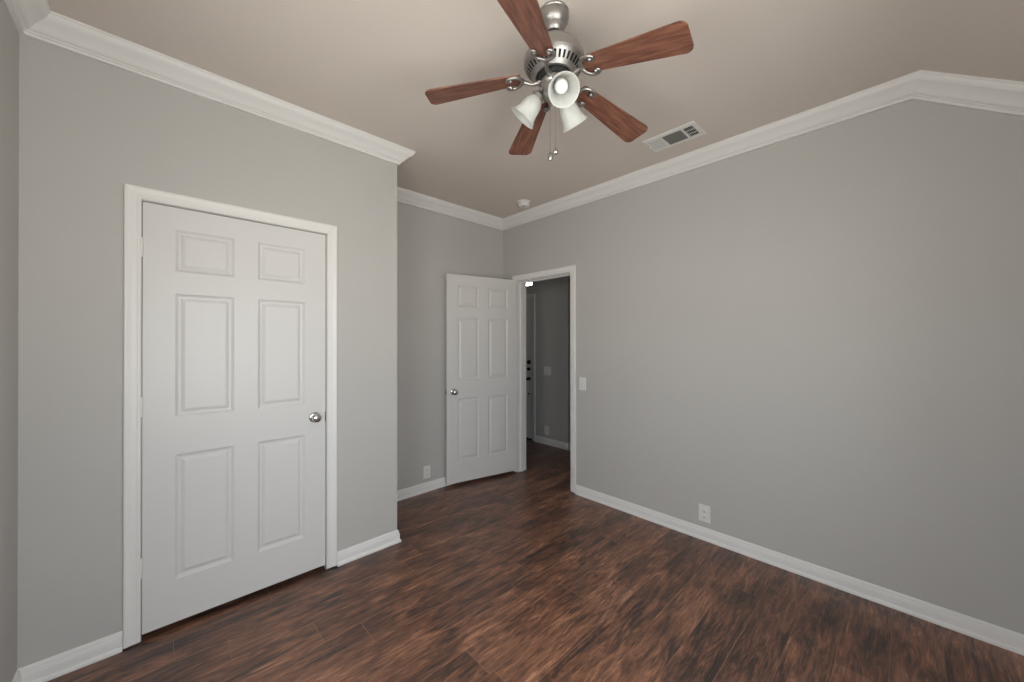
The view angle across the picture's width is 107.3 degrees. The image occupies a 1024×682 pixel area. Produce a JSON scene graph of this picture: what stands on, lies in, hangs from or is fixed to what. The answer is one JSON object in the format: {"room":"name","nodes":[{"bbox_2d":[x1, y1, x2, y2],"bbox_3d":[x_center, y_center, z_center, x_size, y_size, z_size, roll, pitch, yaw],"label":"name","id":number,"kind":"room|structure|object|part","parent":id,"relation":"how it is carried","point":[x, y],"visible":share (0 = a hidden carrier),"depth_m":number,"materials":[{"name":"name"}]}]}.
{"room":"empty bedroom","nodes":[
{"label":"empty bedroom","id":0,"kind":"room"},
{"bbox_2d":[0,0,18,681],"bbox_3d":[-1.010,0.031,0.399,0.120,2.740,2.979,0,0,-44],"label":"wall","id":1,"kind":"structure","parent":0,"point":[9,34],"depth_m":1.42,"materials":[{"name":"paint"}]},
{"bbox_2d":[12,669,21,681],"bbox_3d":[-0.999,1.359,0.487,0.021,0.085,2.859,0,0,-44],"label":"baseboard","id":2,"kind":"structure","parent":1,"relation":"attached to","point":[17,678],"depth_m":1.50,"materials":[{"name":"white paint"}]},
{"bbox_2d":[5,0,49,33],"bbox_3d":[-0.975,-1.164,0.519,0.092,0.350,2.859,0,0,-44],"label":"crown molding","id":3,"kind":"structure","parent":1,"relation":"attached to","point":[24,13],"depth_m":1.47,"materials":[{"name":"white paint"}]},
{"bbox_2d":[17,34,396,668],"bbox_3d":[-1.486,0.037,2.087,1.755,2.740,0.125,0,0,-44],"label":"wall","id":4,"kind":"structure","parent":0,"point":[89,128],"depth_m":1.69,"materials":[{"name":"paint"}]},
{"bbox_2d":[18,630,122,681],"bbox_3d":[-1.877,1.363,1.609,0.295,0.085,0.021,0,0,-44],"label":"baseboard","id":5,"kind":"structure","parent":4,"relation":"attached to","point":[50,668],"depth_m":1.61,"materials":[{"name":"white paint"}]},
{"bbox_2d":[20,10,415,164],"bbox_3d":[-1.336,-1.287,2.085,1.727,0.093,0.092,0,0,-44],"label":"crown molding","id":6,"kind":"structure","parent":4,"relation":"attached to","point":[57,30],"depth_m":1.86,"materials":[{"name":"white paint"}]},
{"bbox_2d":[123,183,336,648],"bbox_3d":[-1.433,0.340,2.038,0.932,2.118,0.018,0,0,-44],"label":"door frame","id":7,"kind":"structure","parent":4,"relation":"attached to","point":[133,194],"depth_m":1.75,"materials":[{"name":"white paint"}]},
{"bbox_2d":[140,202,325,634],"bbox_3d":[-1.437,0.361,2.034,0.818,2.034,0.098,0,0,-44],"label":"door","id":8,"kind":"structure","parent":4,"relation":"in","point":[233,414],"depth_m":1.99,"materials":[{"name":"white paint"}]},
{"bbox_3d":[-1.175,0.461,2.259,0.064,0.064,0.063,0,0,-44],"label":"knob","id":9,"kind":"part","parent":8,"relation":"part of","materials":[{"name":"silver metal"}]},
{"bbox_2d":[337,530,400,566],"bbox_3d":[-0.938,1.365,2.502,0.426,0.085,0.021,0,0,-44],"label":"baseboard","id":10,"kind":"structure","parent":4,"relation":"attached to","point":[344,556],"depth_m":2.48,"materials":[{"name":"white paint"}]},
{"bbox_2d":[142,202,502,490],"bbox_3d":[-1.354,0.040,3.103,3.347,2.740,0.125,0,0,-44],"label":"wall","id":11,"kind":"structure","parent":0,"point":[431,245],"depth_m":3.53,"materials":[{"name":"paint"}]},
{"bbox_2d":[397,477,454,500],"bbox_3d":[-0.667,1.368,3.651,1.592,0.085,0.021,0,0,-44],"label":"baseboard","id":12,"kind":"structure","parent":11,"relation":"attached to","point":[425,487],"depth_m":3.48,"materials":[{"name":"white paint"}]},
{"bbox_2d":[423,465,429,478],"bbox_3d":[-0.798,1.231,3.535,0.073,0.116,0.009,0,0,-44],"label":"power outlet","id":13,"kind":"object","parent":11,"relation":"attached to","point":[426,469],"visible":1,"depth_m":3.53,"materials":[{"name":"white plastic"}]},
{"bbox_2d":[397,187,502,229],"bbox_3d":[-0.645,-1.283,3.633,1.592,0.093,0.092,0,0,-44],"label":"crown molding","id":14,"kind":"structure","parent":11,"relation":"attached to","point":[405,196],"depth_m":3.64,"materials":[{"name":"white paint"}]},
{"bbox_2d":[47,439,1023,681],"bbox_3d":[0.063,1.449,3.344,5.697,0.080,5.976,0,0,-44],"label":"floor","id":15,"kind":"structure","parent":0,"point":[512,576],"depth_m":1.90,"materials":[{"name":"brown wood"}]},
{"bbox_2d":[47,0,1023,218],"bbox_3d":[0.045,-1.221,3.369,5.737,0.420,5.825,0,0,-44],"label":"ceiling","id":16,"kind":"structure","parent":0,"point":[368,66],"depth_m":1.79,"materials":[{"name":"paint"}]},
{"bbox_2d":[517,199,530,207],"bbox_3d":[0.115,-1.304,3.598,0.132,0.053,0.132,0,0,-44],"label":"smoke detector","id":17,"kind":"object","parent":16,"relation":"attached to","point":[523,203],"visible":1,"depth_m":3.56,"materials":[{"name":"white plastic"}]},
{"bbox_2d":[425,0,693,160],"bbox_3d":[0.195,-1.040,1.527,1.007,0.593,1.001,0,0,-44],"label":"ceiling fan","id":18,"kind":"object","parent":16,"relation":"hanging from","point":[554,59],"visible":1,"depth_m":1.47,"materials":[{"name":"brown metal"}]},
{"bbox_3d":[-0.159,-1.044,1.561,0.394,0.006,0.127,-8,9,5],"label":"blade","id":19,"kind":"part","parent":18,"relation":"part of","materials":[{"name":"brown wood"}]},
{"bbox_3d":[0.056,-1.031,1.224,0.127,0.006,0.394,12,14,18],"label":"blade","id":20,"kind":"part","parent":18,"relation":"part of","materials":[{"name":"brown wood"}]},
{"bbox_3d":[0.056,-0.958,1.561,0.114,0.136,0.132,0,0,-44],"label":"lamp shade","id":21,"kind":"part","parent":18,"relation":"part of","materials":[{"name":"white glass"}]},
{"bbox_3d":[0.087,-1.039,1.851,0.127,0.006,0.394,-7,-7,-16],"label":"blade","id":22,"kind":"part","parent":18,"relation":"part of","materials":[{"name":"brown wood"}]},
{"bbox_3d":[0.106,-1.010,1.550,0.051,0.070,0.062,0,0,33],"label":"lamp arm","id":23,"kind":"part","parent":18,"relation":"part of","materials":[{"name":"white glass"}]},
{"bbox_3d":[0.179,-0.900,1.544,0.002,0.228,0.002,0,0,-44],"label":"pull chain","id":24,"kind":"part","parent":18,"relation":"part of","materials":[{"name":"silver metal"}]},
{"bbox_3d":[0.182,-0.981,1.442,0.051,0.076,0.072,0,0,-28],"label":"bulb","id":25,"kind":"part","parent":18,"relation":"part of","materials":[{"name":"white glass"}]},
{"bbox_3d":[0.185,-0.959,1.412,0.118,0.136,0.130,0,0,-44],"label":"lamp shade","id":26,"kind":"part","parent":18,"relation":"part of","materials":[{"name":"white glass"}]},
{"bbox_3d":[0.255,-0.958,1.605,0.135,0.136,0.119,0,0,-44],"label":"lamp shade","id":27,"kind":"part","parent":18,"relation":"part of","materials":[{"name":"white glass"}]},
{"bbox_3d":[0.447,-1.023,1.708,0.394,0.006,0.127,14,-14,-32],"label":"blade","id":28,"kind":"part","parent":18,"relation":"part of","materials":[{"name":"brown wood"}]},
{"bbox_3d":[0.423,-1.018,1.325,0.394,0.006,0.127,16,0,38],"label":"blade","id":29,"kind":"part","parent":18,"relation":"part of","materials":[{"name":"brown wood"}]},
{"bbox_2d":[643,121,705,151],"bbox_3d":[1.058,-1.325,2.469,0.200,0.018,0.330,0,0,-44],"label":"ceiling vent","id":30,"kind":"object","parent":16,"relation":"in","point":[688,131],"visible":1,"depth_m":2.45,"materials":[{"name":"white plastic"}]},
{"bbox_2d":[526,276,569,442],"bbox_3d":[-0.010,0.047,5.766,0.120,2.740,2.268,0,0,-44],"label":"wall","id":31,"kind":"structure","parent":0,"point":[552,296],"depth_m":5.09,"materials":[{"name":"paint"}]},
{"bbox_2d":[526,299,531,438],"bbox_3d":[-0.015,0.402,5.702,0.090,1.996,0.898,0,0,-44],"label":"door","id":32,"kind":"structure","parent":31,"relation":"in","point":[528,302],"depth_m":5.43,"materials":[{"name":"white paint"}]},
{"bbox_2d":[526,294,535,440],"bbox_3d":[0.005,0.375,5.722,0.118,2.081,1.034,0,0,-44],"label":"door frame","id":33,"kind":"structure","parent":31,"relation":"attached to","point":[532,296],"depth_m":5.33,"materials":[{"name":"white paint"}]},
{"bbox_2d":[544,426,548,434],"bbox_3d":[0.472,1.224,5.162,0.009,0.116,0.075,0,0,-44],"label":"power outlet","id":34,"kind":"object","parent":31,"relation":"attached to","point":[546,428],"visible":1,"depth_m":5.16,"materials":[{"name":"white plastic"}]},
{"bbox_2d":[544,366,550,374],"bbox_3d":[0.481,0.409,5.153,0.011,0.118,0.118,0,0,-44],"label":"light switch","id":35,"kind":"object","parent":31,"relation":"attached to","point":[547,370],"visible":1,"depth_m":5.15,"materials":[{"name":"white plastic"}]},
{"bbox_2d":[534,435,567,449],"bbox_3d":[0.524,1.372,5.098,0.021,0.085,0.614,0,0,-44],"label":"baseboard","id":36,"kind":"structure","parent":31,"relation":"attached to","point":[539,439],"depth_m":5.09,"materials":[{"name":"white paint"}]},
{"bbox_2d":[503,100,1023,634],"bbox_3d":[0.441,0.040,3.740,0.132,2.740,5.825,0,0,-44],"label":"wall","id":37,"kind":"structure","parent":0,"point":[813,341],"depth_m":2.17,"materials":[{"name":"paint"}]},
{"bbox_2d":[445,273,516,484],"bbox_3d":[-0.282,0.366,3.819,0.816,2.034,0.101,0,0,-32],"label":"door","id":38,"kind":"structure","parent":37,"relation":"in","point":[480,312],"depth_m":3.81,"materials":[{"name":"white paint"}]},
{"bbox_3d":[-0.552,0.493,3.628,0.064,0.064,0.063,0,0,-32],"label":"knob","id":39,"kind":"part","parent":38,"relation":"part of","materials":[{"name":"silver metal"}]},
{"bbox_2d":[512,265,575,492],"bbox_3d":[0.345,0.353,3.827,0.150,2.113,0.839,0,0,-44],"label":"door frame","id":40,"kind":"structure","parent":37,"relation":"attached to","point":[521,285],"depth_m":3.97,"materials":[{"name":"white paint"}]},
{"bbox_2d":[579,377,585,390],"bbox_3d":[0.640,0.389,3.425,0.011,0.118,0.073,0,0,-44],"label":"light switch","id":41,"kind":"object","parent":37,"relation":"attached to","point":[582,380],"visible":1,"depth_m":3.42,"materials":[{"name":"white plastic"}]},
{"bbox_2d":[699,504,709,523],"bbox_3d":[1.361,1.222,2.666,0.009,0.118,0.075,0,0,-44],"label":"power outlet","id":42,"kind":"object","parent":37,"relation":"attached to","point":[704,511],"visible":1,"depth_m":2.66,"materials":[{"name":"white plastic"}]},
{"bbox_2d":[503,70,1023,230],"bbox_3d":[1.075,-1.158,2.913,0.092,0.350,3.505,0,0,-44],"label":"crown molding","id":43,"kind":"structure","parent":37,"relation":"attached to","point":[1001,96],"depth_m":2.15,"materials":[{"name":"white paint"}]},
{"bbox_2d":[575,485,1023,655],"bbox_3d":[1.450,1.363,2.564,0.021,0.085,2.498,0,0,-44],"label":"baseboard","id":44,"kind":"structure","parent":37,"relation":"attached to","point":[1004,638],"depth_m":2.14,"materials":[{"name":"white paint"}]}
]}

